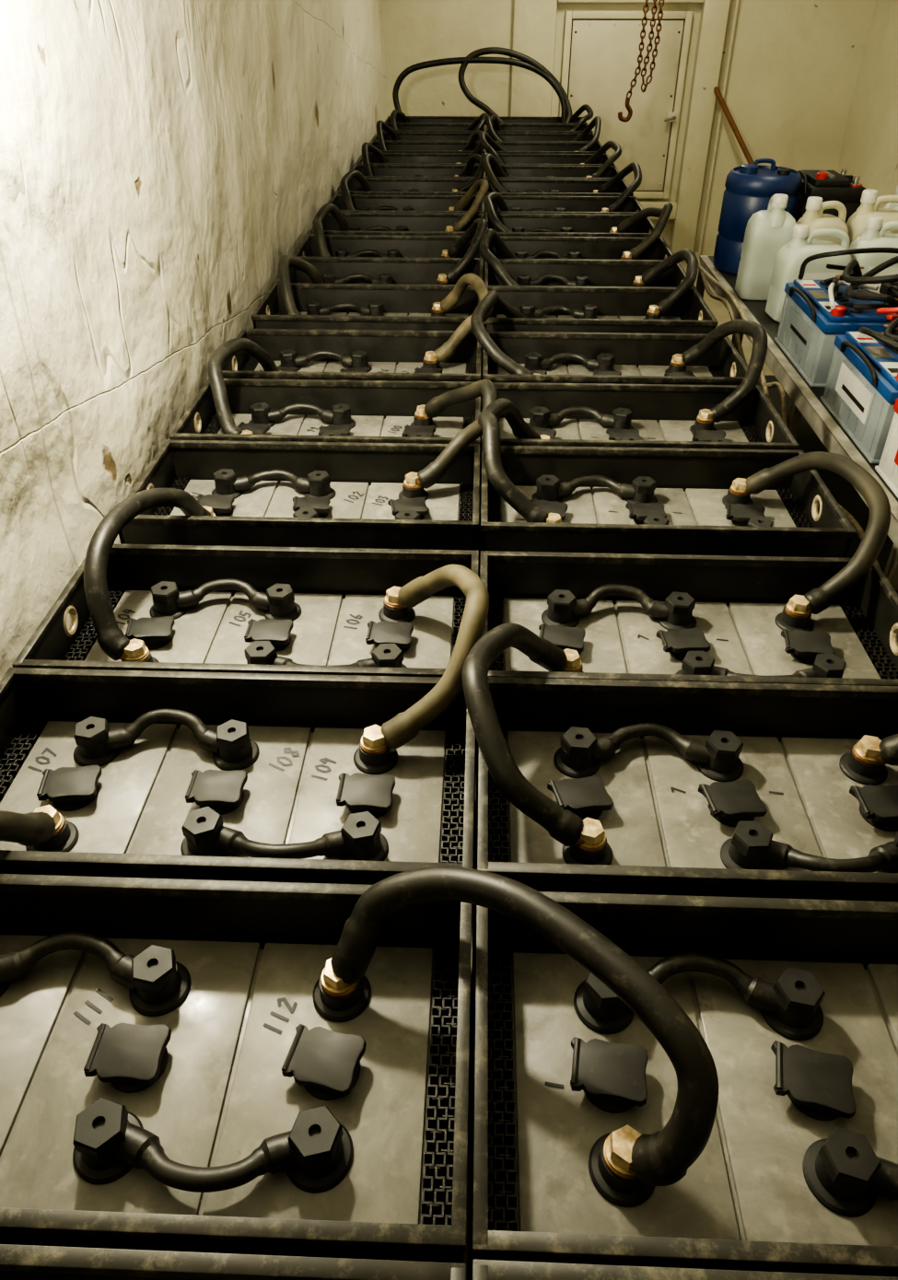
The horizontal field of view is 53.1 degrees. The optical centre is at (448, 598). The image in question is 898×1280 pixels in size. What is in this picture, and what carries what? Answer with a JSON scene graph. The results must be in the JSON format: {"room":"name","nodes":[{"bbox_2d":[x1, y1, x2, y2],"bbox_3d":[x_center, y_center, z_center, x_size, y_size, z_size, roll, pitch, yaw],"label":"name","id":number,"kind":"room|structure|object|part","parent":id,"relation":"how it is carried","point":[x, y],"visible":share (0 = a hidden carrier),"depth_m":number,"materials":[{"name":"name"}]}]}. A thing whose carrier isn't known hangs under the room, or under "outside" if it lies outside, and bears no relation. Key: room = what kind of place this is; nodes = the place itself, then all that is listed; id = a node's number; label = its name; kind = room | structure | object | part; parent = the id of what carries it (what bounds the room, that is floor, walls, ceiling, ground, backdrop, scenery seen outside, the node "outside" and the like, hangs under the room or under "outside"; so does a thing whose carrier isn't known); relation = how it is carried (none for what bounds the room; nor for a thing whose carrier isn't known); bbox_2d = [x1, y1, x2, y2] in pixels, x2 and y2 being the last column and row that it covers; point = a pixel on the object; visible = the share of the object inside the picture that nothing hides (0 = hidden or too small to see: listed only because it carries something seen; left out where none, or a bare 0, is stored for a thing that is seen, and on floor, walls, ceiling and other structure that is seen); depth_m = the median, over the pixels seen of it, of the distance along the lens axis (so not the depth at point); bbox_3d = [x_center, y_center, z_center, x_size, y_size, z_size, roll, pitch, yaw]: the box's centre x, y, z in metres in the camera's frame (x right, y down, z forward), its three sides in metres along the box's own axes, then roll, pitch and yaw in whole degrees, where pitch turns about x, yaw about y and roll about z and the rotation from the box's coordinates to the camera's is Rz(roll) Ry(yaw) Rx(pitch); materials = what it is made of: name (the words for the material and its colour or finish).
{"room":"battery room","nodes":[
{"label":"battery room","id":0,"kind":"room"},
{"bbox_2d":[0,0,386,680],"bbox_3d":[-0.886,-1.622,3.421,0.226,3.550,11.800,1,35,2],"label":"wall","id":1,"kind":"structure","parent":0,"point":[160,160],"depth_m":2.38,"materials":[{"name":"paint"}]},
{"bbox_2d":[0,1244,466,1279],"bbox_3d":[-0.398,1.043,0.905,0.816,0.754,0.410,1,35,2],"label":"battery","id":2,"kind":"object","parent":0,"point":[17,1262],"depth_m":0.85,"materials":[{"name":"plastic"}]},
{"bbox_2d":[0,873,471,1263],"bbox_3d":[-0.384,0.801,1.253,0.816,0.754,0.410,1,35,2],"label":"battery","id":3,"kind":"object","parent":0,"point":[186,1064],"depth_m":1.08,"materials":[{"name":"plastic"}]},
{"bbox_2d":[0,667,475,884],"bbox_3d":[-0.368,0.554,1.607,0.816,0.754,0.410,1,35,2],"label":"battery","id":4,"kind":"object","parent":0,"point":[273,777],"depth_m":1.49,"materials":[{"name":"plastic"}]},
{"bbox_2d":[0,810,55,846],"bbox_3d":[-0.665,0.397,1.130,0.137,0.205,0.466,1,35,2],"label":"cable","id":5,"kind":"object","parent":4,"relation":"attached to","point":[29,829],"depth_m":1.29,"materials":[{"name":"rubber"}]},
{"bbox_2d":[380,564,488,748],"bbox_3d":[-0.024,0.054,1.626,0.191,0.204,0.446,1,35,2],"label":"cable","id":6,"kind":"object","parent":4,"relation":"attached to","point":[405,726],"depth_m":1.50,"materials":[{"name":"rubber"}]},
{"bbox_2d":[207,337,279,434],"bbox_3d":[-0.601,-0.642,2.615,0.137,0.212,0.489,1,35,2],"label":"cable","id":7,"kind":"object","parent":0,"point":[215,362],"depth_m":2.49,"materials":[{"name":"rubber"}]},
{"bbox_2d":[11,543,478,677],"bbox_3d":[-0.352,0.316,1.949,0.816,0.754,0.410,1,35,2],"label":"battery","id":8,"kind":"object","parent":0,"point":[180,608],"depth_m":1.85,"materials":[{"name":"plastic"}]},
{"bbox_2d":[83,488,211,661],"bbox_3d":[-0.625,-0.110,1.862,0.121,0.201,0.544,1,35,2],"label":"cable","id":9,"kind":"object","parent":8,"relation":"attached to","point":[111,639],"depth_m":1.70,"materials":[{"name":"rubber"}]},
{"bbox_2d":[118,439,480,550],"bbox_3d":[-0.334,0.020,2.373,0.816,0.754,0.410,1,35,2],"label":"battery","id":10,"kind":"object","parent":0,"point":[268,494],"depth_m":2.27,"materials":[{"name":"plastic"}]},
{"bbox_2d":[416,379,498,488],"bbox_3d":[0.022,-0.481,2.398,0.216,0.199,0.466,1,35,2],"label":"cable","id":11,"kind":"object","parent":10,"relation":"attached to","point":[436,470],"depth_m":2.26,"materials":[{"name":"rubber"}]},
{"bbox_2d":[278,255,322,314],"bbox_3d":[-0.565,-1.196,3.411,0.133,0.211,0.429,1,35,2],"label":"cable","id":12,"kind":"object","parent":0,"point":[285,261],"depth_m":3.31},
{"bbox_2d":[169,378,480,444],"bbox_3d":[-0.319,-0.227,2.728,0.816,0.754,0.410,1,35,2],"label":"battery","id":13,"kind":"object","parent":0,"point":[264,409],"depth_m":2.67,"materials":[{"name":"plastic"}]},
{"bbox_2d":[221,328,481,381],"bbox_3d":[-0.304,-0.488,3.102,0.816,0.754,0.410,1,35,2],"label":"battery","id":14,"kind":"object","parent":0,"point":[298,354],"depth_m":3.05,"materials":[{"name":"plastic"}]},
{"bbox_2d":[251,282,479,331],"bbox_3d":[-0.285,-0.800,3.549,0.816,0.754,0.410,1,35,2],"label":"battery","id":15,"kind":"object","parent":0,"point":[320,306],"depth_m":3.49,"materials":[{"name":"plastic"}]},
{"bbox_2d":[274,256,483,284],"bbox_3d":[-0.270,-1.026,3.875,0.816,0.754,0.410,1,35,2],"label":"battery","id":16,"kind":"object","parent":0,"point":[367,271],"depth_m":3.83,"materials":[{"name":"plastic"}]},
{"bbox_2d":[444,218,487,283],"bbox_3d":[0.070,-1.528,3.884,0.185,0.218,0.431,1,35,2],"label":"cable","id":17,"kind":"object","parent":16,"relation":"attached to","point":[479,226],"depth_m":3.77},
{"bbox_2d":[376,120,397,150],"bbox_3d":[-0.438,-3.272,6.379,0.135,0.224,0.479,1,35,2],"label":"cable","id":18,"kind":"object","parent":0,"point":[380,124],"depth_m":6.26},
{"bbox_2d":[292,234,482,258],"bbox_3d":[-0.255,-1.255,4.203,0.816,0.754,0.410,1,35,2],"label":"battery","id":19,"kind":"object","parent":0,"point":[339,246],"depth_m":4.16,"materials":[{"name":"plastic"}]},
{"bbox_2d":[312,202,349,256],"bbox_3d":[-0.537,-1.674,4.094,0.136,0.215,0.499,1,35,2],"label":"cable","id":20,"kind":"object","parent":19,"relation":"attached to","point":[329,207],"depth_m":4.02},
{"bbox_2d":[309,211,483,235],"bbox_3d":[-0.239,-1.525,4.591,0.816,0.754,0.410,1,35,2],"label":"battery","id":21,"kind":"object","parent":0,"point":[413,224],"depth_m":4.54,"materials":[{"name":"plastic"}]},
{"bbox_2d":[451,178,488,231],"bbox_3d":[0.106,-2.033,4.622,0.194,0.203,0.481,1,35,2],"label":"cable","id":22,"kind":"object","parent":21,"relation":"attached to","point":[482,184],"depth_m":4.55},
{"bbox_2d":[390,109,407,129],"bbox_3d":[-0.397,-3.793,7.167,0.120,0.179,0.469,1,35,2],"label":"cable","id":23,"kind":"object","parent":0,"point":[395,112],"depth_m":7.06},
{"bbox_2d":[329,194,483,213],"bbox_3d":[-0.225,-1.779,4.955,0.816,0.754,0.410,1,35,2],"label":"battery","id":24,"kind":"object","parent":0,"point":[361,203],"depth_m":4.91,"materials":[{"name":"plastic"}]},
{"bbox_2d":[339,169,371,209],"bbox_3d":[-0.504,-2.198,4.856,0.136,0.204,0.509,1,35,2],"label":"cable","id":25,"kind":"object","parent":24,"relation":"attached to","point":[349,176],"depth_m":4.75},
{"bbox_2d":[337,177,484,195],"bbox_3d":[-0.207,-2.056,5.353,0.816,0.754,0.410,1,35,2],"label":"battery","id":26,"kind":"object","parent":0,"point":[396,186],"depth_m":5.30,"materials":[{"name":"plastic"}]},
{"bbox_2d":[456,151,487,191],"bbox_3d":[0.138,-2.568,5.382,0.193,0.212,0.481,1,35,2],"label":"cable","id":27,"kind":"object","parent":26,"relation":"attached to","point":[465,172],"depth_m":5.24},
{"bbox_2d":[351,164,484,178],"bbox_3d":[-0.191,-2.313,5.722,0.816,0.754,0.410,1,35,2],"label":"battery","id":28,"kind":"object","parent":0,"point":[421,171],"depth_m":5.68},
{"bbox_2d":[361,142,385,175],"bbox_3d":[-0.468,-2.727,5.602,0.128,0.218,0.479,1,35,2],"label":"cable","id":29,"kind":"object","parent":28,"relation":"attached to","point":[366,146],"depth_m":5.48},
{"bbox_2d":[356,152,481,164],"bbox_3d":[-0.176,-2.569,6.088,0.816,0.754,0.410,1,35,2],"label":"battery","id":30,"kind":"object","parent":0,"point":[390,158],"depth_m":6.04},
{"bbox_2d":[460,129,483,163],"bbox_3d":[0.163,-3.084,6.149,0.178,0.182,0.531,1,35,2],"label":"cable","id":31,"kind":"object","parent":30,"relation":"attached to","point":[469,146],"depth_m":6.21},
{"bbox_2d":[372,132,479,141],"bbox_3d":[-0.141,-3.113,6.869,0.816,0.754,0.410,1,35,2],"label":"battery","id":32,"kind":"object","parent":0,"point":[401,136],"depth_m":6.82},
{"bbox_2d":[368,140,484,153],"bbox_3d":[-0.157,-2.855,6.499,0.816,0.754,0.410,1,35,2],"label":"battery","id":33,"kind":"object","parent":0,"point":[391,146],"depth_m":6.45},
{"bbox_2d":[384,116,478,123],"bbox_3d":[-0.109,-3.648,7.638,0.816,0.754,0.410,1,35,2],"label":"battery","id":34,"kind":"object","parent":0,"point":[410,119],"depth_m":7.59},
{"bbox_2d":[382,123,485,132],"bbox_3d":[-0.123,-3.397,7.277,0.816,0.754,0.410,1,35,2],"label":"battery","id":35,"kind":"object","parent":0,"point":[401,127],"depth_m":7.23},
{"bbox_2d":[434,273,493,362],"bbox_3d":[0.051,-1.022,3.177,0.208,0.196,0.570,1,35,2],"label":"cable","id":36,"kind":"object","parent":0,"point":[448,348],"depth_m":3.08,"materials":[{"name":"rubber"}]},
{"bbox_2d":[464,113,488,140],"bbox_3d":[0.204,-3.634,6.923,0.192,0.199,0.530,1,35,2],"label":"cable","id":37,"kind":"object","parent":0,"point":[479,122],"depth_m":6.80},
{"bbox_2d":[392,56,567,123],"bbox_3d":[0.256,-4.167,7.395,1.452,0.497,0.146,1,35,2],"label":"cable","id":38,"kind":"object","parent":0,"point":[456,60],"depth_m":7.32,"materials":[{"name":"rubber"}]},
{"bbox_2d":[484,114,502,140],"bbox_3d":[0.356,-3.526,6.754,0.182,0.214,0.530,1,35,2],"label":"cable","id":39,"kind":"object","parent":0,"point":[488,120],"depth_m":6.59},
{"bbox_2d":[478,228,519,285],"bbox_3d":[0.221,-1.412,3.720,0.192,0.214,0.432,1,35,2],"label":"cable","id":40,"kind":"object","parent":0,"point":[489,236],"depth_m":3.65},
{"bbox_2d":[470,290,533,374],"bbox_3d":[0.180,-0.909,3.011,0.212,0.200,0.571,1,35,2],"label":"cable","id":41,"kind":"object","parent":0,"point":[492,298],"depth_m":2.85,"materials":[{"name":"rubber"}]},
{"bbox_2d":[458,46,572,123],"bbox_3d":[0.548,-4.159,7.328,0.951,0.566,0.248,1,35,2],"label":"cable","id":42,"kind":"object","parent":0,"point":[489,50],"depth_m":7.33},
{"bbox_2d":[485,116,587,130],"bbox_3d":[0.712,-3.633,7.615,0.816,0.754,0.410,1,35,2],"label":"battery","id":43,"kind":"object","parent":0,"point":[506,119],"depth_m":7.57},
{"bbox_2d":[485,123,593,133],"bbox_3d":[0.697,-3.381,7.254,0.816,0.754,0.410,1,35,2],"label":"battery","id":44,"kind":"object","parent":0,"point":[506,127],"depth_m":7.20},
{"bbox_2d":[487,132,599,142],"bbox_3d":[0.679,-3.095,6.843,0.816,0.754,0.410,1,35,2],"label":"battery","id":45,"kind":"object","parent":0,"point":[550,137],"depth_m":6.79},
{"bbox_2d":[485,141,605,153],"bbox_3d":[0.664,-2.838,6.474,0.816,0.754,0.410,1,35,2],"label":"battery","id":46,"kind":"object","parent":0,"point":[510,147],"depth_m":6.42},
{"bbox_2d":[489,153,614,165],"bbox_3d":[0.646,-2.555,6.068,0.816,0.754,0.410,1,35,2],"label":"battery","id":47,"kind":"object","parent":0,"point":[508,159],"depth_m":6.02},
{"bbox_2d":[478,130,505,163],"bbox_3d":[0.307,-2.984,5.975,0.214,0.216,0.531,1,35,2],"label":"cable","id":48,"kind":"object","parent":47,"relation":"attached to","point":[486,141],"depth_m":5.88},
{"bbox_2d":[485,164,623,179],"bbox_3d":[0.629,-2.295,5.696,0.816,0.754,0.410,1,35,2],"label":"battery","id":49,"kind":"object","parent":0,"point":[550,172],"depth_m":5.65,"materials":[{"name":"plastic"}]},
{"bbox_2d":[583,140,621,177],"bbox_3d":[0.981,-2.804,5.730,0.206,0.201,0.481,1,35,2],"label":"cable","id":50,"kind":"object","parent":49,"relation":"attached to","point":[613,145],"depth_m":5.61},
{"bbox_2d":[483,178,633,262],"bbox_3d":[0.613,-2.039,5.327,0.816,0.754,0.410,1,35,2],"label":"battery","id":51,"kind":"object","parent":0,"point":[536,187],"depth_m":5.28,"materials":[{"name":"plastic"}]},
{"bbox_2d":[482,153,508,192],"bbox_3d":[0.287,-2.458,5.214,0.189,0.223,0.481,1,35,2],"label":"cable","id":52,"kind":"object","parent":51,"relation":"attached to","point":[488,159],"depth_m":5.09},
{"bbox_2d":[483,195,643,279],"bbox_3d":[0.596,-1.764,4.933,0.816,0.754,0.410,1,35,2],"label":"battery","id":53,"kind":"object","parent":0,"point":[517,203],"depth_m":4.88,"materials":[{"name":"plastic"}]},
{"bbox_2d":[597,162,641,211],"bbox_3d":[0.949,-2.288,4.975,0.206,0.217,0.510,1,35,2],"label":"cable","id":54,"kind":"object","parent":53,"relation":"attached to","point":[634,167],"depth_m":4.88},
{"bbox_2d":[481,213,660,379],"bbox_3d":[0.581,-1.509,4.567,0.816,0.754,0.410,1,35,2],"label":"battery","id":55,"kind":"object","parent":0,"point":[519,225],"depth_m":4.52,"materials":[{"name":"plastic"}]},
{"bbox_2d":[483,191,511,232],"bbox_3d":[0.259,-1.907,4.465,0.179,0.174,0.481,1,35,2],"label":"cable","id":56,"kind":"object","parent":55,"relation":"attached to","point":[494,196],"depth_m":4.36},
{"bbox_2d":[482,235,673,349],"bbox_3d":[0.565,-1.237,4.178,0.816,0.754,0.410,1,35,2],"label":"battery","id":57,"kind":"object","parent":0,"point":[542,248],"depth_m":4.13,"materials":[{"name":"plastic"}]},
{"bbox_2d":[615,202,672,259],"bbox_3d":[0.921,-1.759,4.216,0.215,0.217,0.501,1,35,2],"label":"cable","id":58,"kind":"object","parent":57,"relation":"attached to","point":[663,214],"depth_m":4.07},
{"bbox_2d":[569,104,593,130],"bbox_3d":[1.052,-3.886,7.284,0.215,0.200,0.471,1,35,2],"label":"cable","id":59,"kind":"object","parent":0,"point":[589,115],"depth_m":7.21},
{"bbox_2d":[573,116,601,151],"bbox_3d":[1.000,-3.359,6.501,0.177,0.230,0.480,1,35,2],"label":"cable","id":60,"kind":"object","parent":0,"point":[596,122],"depth_m":6.41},
{"bbox_2d":[482,258,696,353],"bbox_3d":[0.551,-1.009,3.849,0.816,0.754,0.410,1,35,2],"label":"battery","id":61,"kind":"object","parent":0,"point":[525,272],"depth_m":3.81,"materials":[{"name":"plastic"}]},
{"bbox_2d":[479,285,718,505],"bbox_3d":[0.536,-0.780,3.521,0.816,0.754,0.410,1,35,2],"label":"battery","id":62,"kind":"object","parent":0,"point":[545,308],"depth_m":3.46,"materials":[{"name":"plastic"}]},
{"bbox_2d":[640,249,698,314],"bbox_3d":[0.878,-1.265,3.544,0.188,0.174,0.431,1,35,2],"label":"cable","id":63,"kind":"object","parent":62,"relation":"attached to","point":[666,305],"depth_m":3.46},
{"bbox_2d":[478,331,747,561],"bbox_3d":[0.517,-0.472,3.079,0.816,0.754,0.410,1,35,2],"label":"battery","id":64,"kind":"object","parent":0,"point":[552,357],"depth_m":3.02,"materials":[{"name":"plastic"}]},
{"bbox_2d":[462,261,774,1279],"bbox_3d":[1.365,-0.079,4.399,4.730,0.100,12.100,1,35,2],"label":"floor","id":65,"kind":"structure","parent":0,"point":[717,308],"depth_m":7.11,"materials":[{"name":"concrete"}]},
{"bbox_2d":[466,209,484,1279],"bbox_3d":[0.151,-0.740,4.692,1.650,0.649,8.750,1,35,2],"label":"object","id":66,"kind":"object","parent":65,"relation":"on","point":[478,534],"visible":0.02,"depth_m":1.93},
{"bbox_2d":[713,86,753,163],"bbox_3d":[2.838,-3.754,8.159,0.048,1.642,1.618,-22,40,-28],"label":"wooden stick","id":67,"kind":"object","parent":65,"relation":"on","point":[716,91],"visible":0.22,"depth_m":8.18,"materials":[{"name":"brown wood"}]},
{"bbox_2d":[694,252,879,566],"bbox_3d":[1.160,-0.219,3.396,0.130,1.283,3.904,1,35,2],"label":"cable","id":68,"kind":"object","parent":65,"relation":"on","point":[762,381],"visible":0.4,"depth_m":3.69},
{"bbox_2d":[696,255,897,593],"bbox_3d":[1.741,-0.165,3.384,1.034,1.200,3.872,1,35,2],"label":"ledge","id":69,"kind":"object","parent":65,"relation":"on","point":[811,424],"visible":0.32,"depth_m":3.43,"materials":[{"name":"concrete"}]},
{"bbox_2d":[712,158,801,275],"bbox_3d":[1.472,-1.827,4.298,0.340,0.479,0.340,1,35,2],"label":"drum","id":70,"kind":"object","parent":69,"relation":"on","point":[750,188],"visible":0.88,"depth_m":4.18,"materials":[{"name":"plastic"}]},
{"bbox_2d":[734,193,796,301],"bbox_3d":[1.402,-1.552,3.946,0.201,0.430,0.196,3,35,5],"label":"plastic jug","id":71,"kind":"object","parent":69,"relation":"on","point":[766,231],"visible":0.88,"depth_m":3.88,"materials":[{"name":"plastic"}]},
{"bbox_2d":[765,223,850,322],"bbox_3d":[1.490,-1.345,3.706,0.274,0.365,0.191,0,35,-1],"label":"plastic jug","id":72,"kind":"object","parent":69,"relation":"on","point":[789,259],"visible":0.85,"depth_m":3.62,"materials":[{"name":"plastic"}]},
{"bbox_2d":[795,196,848,245],"bbox_3d":[1.619,-1.544,3.952,0.204,0.410,0.191,-4,35,-5],"label":"plastic jug","id":73,"kind":"object","parent":69,"relation":"on","point":[813,216],"visible":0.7,"depth_m":3.84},
{"bbox_2d":[794,168,866,224],"bbox_3d":[1.784,-1.829,4.332,0.269,0.444,0.300,1,35,2],"label":"battery","id":74,"kind":"object","parent":69,"relation":"on","point":[830,185],"visible":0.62,"depth_m":4.14,"materials":[{"name":"black plastic"}]},
{"bbox_3d":[1.660,-1.971,4.238,0.022,0.083,0.194,1,35,2],"label":"carry handle","id":75,"kind":"part","parent":74,"relation":"part of","materials":[{"name":"plastic"}]},
{"bbox_3d":[1.793,-1.952,4.246,0.250,0.092,0.300,1,35,2],"label":"battery lid","id":76,"kind":"part","parent":74,"relation":"part of","materials":[{"name":"plastic"}]},
{"bbox_2d":[774,279,897,387],"bbox_3d":[1.411,-0.992,3.285,0.299,0.268,0.500,1,35,2],"label":"battery","id":77,"kind":"object","parent":69,"relation":"on","point":[808,330],"visible":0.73,"depth_m":3.18,"materials":[{"name":"grey plastic"}]},
{"bbox_3d":[1.273,-1.072,3.236,0.022,0.054,0.312,1,35,2],"label":"carry handle","id":78,"kind":"part","parent":77,"relation":"part of","materials":[{"name":"plastic"}]},
{"bbox_3d":[1.421,-1.059,3.238,0.280,0.054,0.500,1,35,2],"label":"battery lid","id":79,"kind":"part","parent":77,"relation":"part of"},
{"bbox_2d":[819,331,897,464],"bbox_3d":[1.390,-0.649,2.793,0.299,0.268,0.500,1,35,2],"label":"battery","id":80,"kind":"object","parent":69,"relation":"on","point":[861,389],"visible":0.88,"depth_m":2.75,"materials":[{"name":"grey plastic"}]},
{"bbox_3d":[1.252,-0.729,2.744,0.022,0.054,0.312,1,35,2],"label":"carry handle","id":81,"kind":"part","parent":80,"relation":"part of","materials":[{"name":"plastic"}]},
{"bbox_3d":[1.400,-0.716,2.746,0.280,0.054,0.500,1,35,2],"label":"battery lid","id":82,"kind":"part","parent":80,"relation":"part of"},
{"bbox_2d":[846,188,897,246],"bbox_3d":[1.878,-1.569,3.971,0.251,0.430,0.201,4,35,6],"label":"plastic jug","id":83,"kind":"object","parent":69,"relation":"on","point":[869,204],"visible":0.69,"depth_m":3.87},
{"bbox_2d":[849,215,897,293],"bbox_3d":[1.802,-1.381,3.740,0.274,0.385,0.191,4,35,5],"label":"plastic jug","id":84,"kind":"object","parent":69,"relation":"on","point":[874,236],"visible":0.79,"depth_m":3.65,"materials":[{"name":"plastic"}]},
{"bbox_2d":[874,398,897,498],"bbox_3d":[1.372,-0.356,2.376,0.299,0.264,0.460,1,35,2],"label":"battery","id":85,"kind":"object","parent":69,"relation":"on","point":[887,468],"visible":1,"depth_m":2.54,"materials":[{"name":"white plastic"}]},
{"bbox_3d":[1.382,-0.421,2.330,0.280,0.052,0.460,1,35,2],"label":"battery lid","id":86,"kind":"part","parent":85,"relation":"part of","materials":[{"name":"red plastic"}]},
{"bbox_2d":[879,281,897,303],"bbox_3d":[1.723,-0.948,3.192,0.289,0.302,0.500,1,35,2],"label":"clamp","id":87,"kind":"object","parent":69,"relation":"on","point":[890,289],"visible":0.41,"depth_m":3.26,"materials":[{"name":"plastic"}]},
{"bbox_3d":[1.589,-1.039,3.135,0.022,0.059,0.313,1,35,2],"label":"carry handle","id":88,"kind":"part","parent":87,"relation":"part of","materials":[{"name":"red plastic"}]},
{"bbox_2d":[883,185,897,209],"bbox_3d":[2.160,-1.740,4.243,0.241,0.400,0.201,-2,35,-3],"label":"plastic jug","id":89,"kind":"object","parent":69,"relation":"on","point":[890,205],"visible":0.19,"depth_m":4.16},
{"bbox_2d":[380,0,875,255],"bbox_3d":[1.575,-4.990,8.255,4.730,3.550,0.150,1,35,2],"label":"wall","id":90,"kind":"structure","parent":0,"point":[794,66],"depth_m":8.25,"materials":[{"name":"paint"}]},
{"bbox_2d":[510,0,557,116],"bbox_3d":[0.767,-4.944,8.188,0.380,3.550,0.070,1,35,2],"label":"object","id":91,"kind":"structure","parent":90,"relation":"attached to","point":[534,22],"depth_m":8.14,"materials":[{"name":"paint"}]},
{"bbox_2d":[558,11,693,198],"bbox_3d":[1.596,-4.578,8.407,1.120,1.540,0.070,1,35,2],"label":"door","id":92,"kind":"structure","parent":90,"relation":"in","point":[604,54],"depth_m":8.26,"materials":[{"name":"metal"}]},
{"bbox_2d":[570,23,679,187],"bbox_3d":[1.596,-4.565,8.388,0.940,1.360,0.006,1,35,2],"label":"rivets","id":93,"kind":"object","parent":92,"relation":"attached to","point":[589,24],"visible":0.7,"depth_m":8.17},
{"bbox_2d":[663,111,678,122],"bbox_3d":[2.068,-4.488,8.382,0.133,0.080,0.101,1,35,2],"label":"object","id":94,"kind":"structure","parent":92,"relation":"attached to","point":[671,117],"depth_m":8.37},
{"bbox_2d":[557,0,704,2],"bbox_3d":[1.596,-5.283,7.897,1.280,0.080,0.100,1,35,2],"label":"trim","id":95,"kind":"structure","parent":90,"relation":"attached to","point":[558,1],"depth_m":7.88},
{"bbox_2d":[638,200,676,219],"bbox_3d":[1.595,-3.846,8.886,1.280,0.150,0.120,1,35,2],"label":"trim","id":96,"kind":"structure","parent":90,"relation":"attached to","point":[645,203],"depth_m":8.81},
{"bbox_2d":[669,0,730,261],"bbox_3d":[2.345,-4.897,8.121,0.220,3.550,0.120,1,35,2],"label":"trim","id":97,"kind":"structure","parent":90,"relation":"attached to","point":[714,13],"depth_m":8.37,"materials":[{"name":"paint"}]},
{"bbox_2d":[698,0,739,255],"bbox_3d":[2.536,-4.905,8.132,0.030,3.550,0.032,1,35,2],"label":"conduit pipe","id":98,"kind":"object","parent":90,"relation":"attached to","point":[737,4],"visible":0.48,"depth_m":8.45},
{"bbox_2d":[478,382,799,577],"bbox_3d":[0.500,-0.210,2.703,0.816,0.754,0.410,1,35,2],"label":"battery","id":99,"kind":"object","parent":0,"point":[564,414],"depth_m":2.64,"materials":[{"name":"plastic"}]},
{"bbox_2d":[681,319,767,422],"bbox_3d":[0.843,-0.730,2.736,0.186,0.222,0.491,1,35,2],"label":"cable","id":100,"kind":"object","parent":99,"relation":"attached to","point":[759,335],"depth_m":2.61,"materials":[{"name":"rubber"}]},
{"bbox_2d":[476,444,856,765],"bbox_3d":[0.485,0.039,2.346,0.816,0.754,0.410,1,35,2],"label":"battery","id":101,"kind":"object","parent":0,"point":[595,499],"depth_m":2.23,"materials":[{"name":"plastic"}]},
{"bbox_2d":[477,398,548,523],"bbox_3d":[0.161,-0.371,2.231,0.183,0.210,0.466,1,35,2],"label":"cable","id":102,"kind":"object","parent":101,"relation":"attached to","point":[487,419],"depth_m":2.10,"materials":[{"name":"rubber"}]},
{"bbox_2d":[468,891,897,1279],"bbox_3d":[0.437,0.819,1.227,0.816,0.754,0.410,1,35,2],"label":"battery","id":103,"kind":"object","parent":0,"point":[793,1003],"depth_m":1.06,"materials":[{"name":"plastic"}]},
{"bbox_2d":[330,866,718,1186],"bbox_3d":[0.062,0.467,1.033,0.435,0.199,0.310,1,35,2],"label":"cable","id":104,"kind":"object","parent":103,"relation":"attached to","point":[663,1157],"depth_m":0.98,"materials":[{"name":"rubber"}]},
{"bbox_2d":[471,676,897,1122],"bbox_3d":[0.453,0.568,1.586,0.816,0.754,0.410,1,35,2],"label":"battery","id":105,"kind":"object","parent":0,"point":[686,788],"depth_m":1.47,"materials":[{"name":"plastic"}]},
{"bbox_2d":[461,623,585,846],"bbox_3d":[0.120,0.171,1.465,0.199,0.196,0.445,1,35,2],"label":"cable","id":106,"kind":"object","parent":105,"relation":"attached to","point":[563,825],"depth_m":1.34,"materials":[{"name":"rubber"}]},
{"bbox_2d":[873,733,897,766],"bbox_3d":[0.782,0.317,1.256,0.192,0.195,0.468,1,35,2],"label":"cable","id":107,"kind":"object","parent":105,"relation":"attached to","point":[888,747],"depth_m":1.45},
{"bbox_2d":[472,1259,897,1279],"bbox_3d":[0.423,1.058,0.884,0.816,0.754,0.410,1,35,2],"label":"battery","id":108,"kind":"object","parent":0,"point":[482,1269],"depth_m":0.84,"materials":[{"name":"plastic"}]},
{"bbox_2d":[473,550,897,936],"bbox_3d":[0.467,0.333,1.924,0.816,0.754,0.410,1,35,2],"label":"battery","id":109,"kind":"object","parent":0,"point":[612,616],"depth_m":1.84,"materials":[{"name":"plastic"}]},
{"bbox_2d":[744,451,890,614],"bbox_3d":[0.815,-0.196,1.984,0.196,0.204,0.545,1,35,2],"label":"cable","id":110,"kind":"object","parent":109,"relation":"attached to","point":[820,599],"depth_m":1.85,"materials":[{"name":"rubber"}]},
{"bbox_2d":[837,0,897,208],"bbox_3d":[3.622,-1.531,3.290,0.213,3.550,11.800,1,35,2],"label":"wall","id":111,"kind":"structure","parent":0,"point":[869,148],"depth_m":7.81,"materials":[{"name":"paint"}]},
{"bbox_3d":[1.365,-3.074,2.312,4.730,0.100,12.100,1,35,2],"label":"ceiling","id":112,"kind":"structure","parent":0,"visible":0},
{"bbox_2d":[617,0,663,122],"bbox_3d":[1.459,-4.630,6.475,0.267,2.132,0.060,-4,35,-6],"label":"hanging chain","id":113,"kind":"object","parent":112,"relation":"hanging from","point":[621,118],"visible":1,"depth_m":6.82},
{"bbox_3d":[1.702,-0.597,2.706,0.289,0.282,0.480,1,35,2],"label":"battery","id":114,"kind":"object","parent":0,"visible":0},
{"bbox_2d":[798,247,897,349],"bbox_3d":[1.575,-0.937,2.859,0.613,0.182,1.254,1,35,2],"label":"lead","id":115,"kind":"object","parent":114,"relation":"on","point":[852,276],"visible":1,"depth_m":3.09,"materials":[{"name":"black rubber"}]}
]}

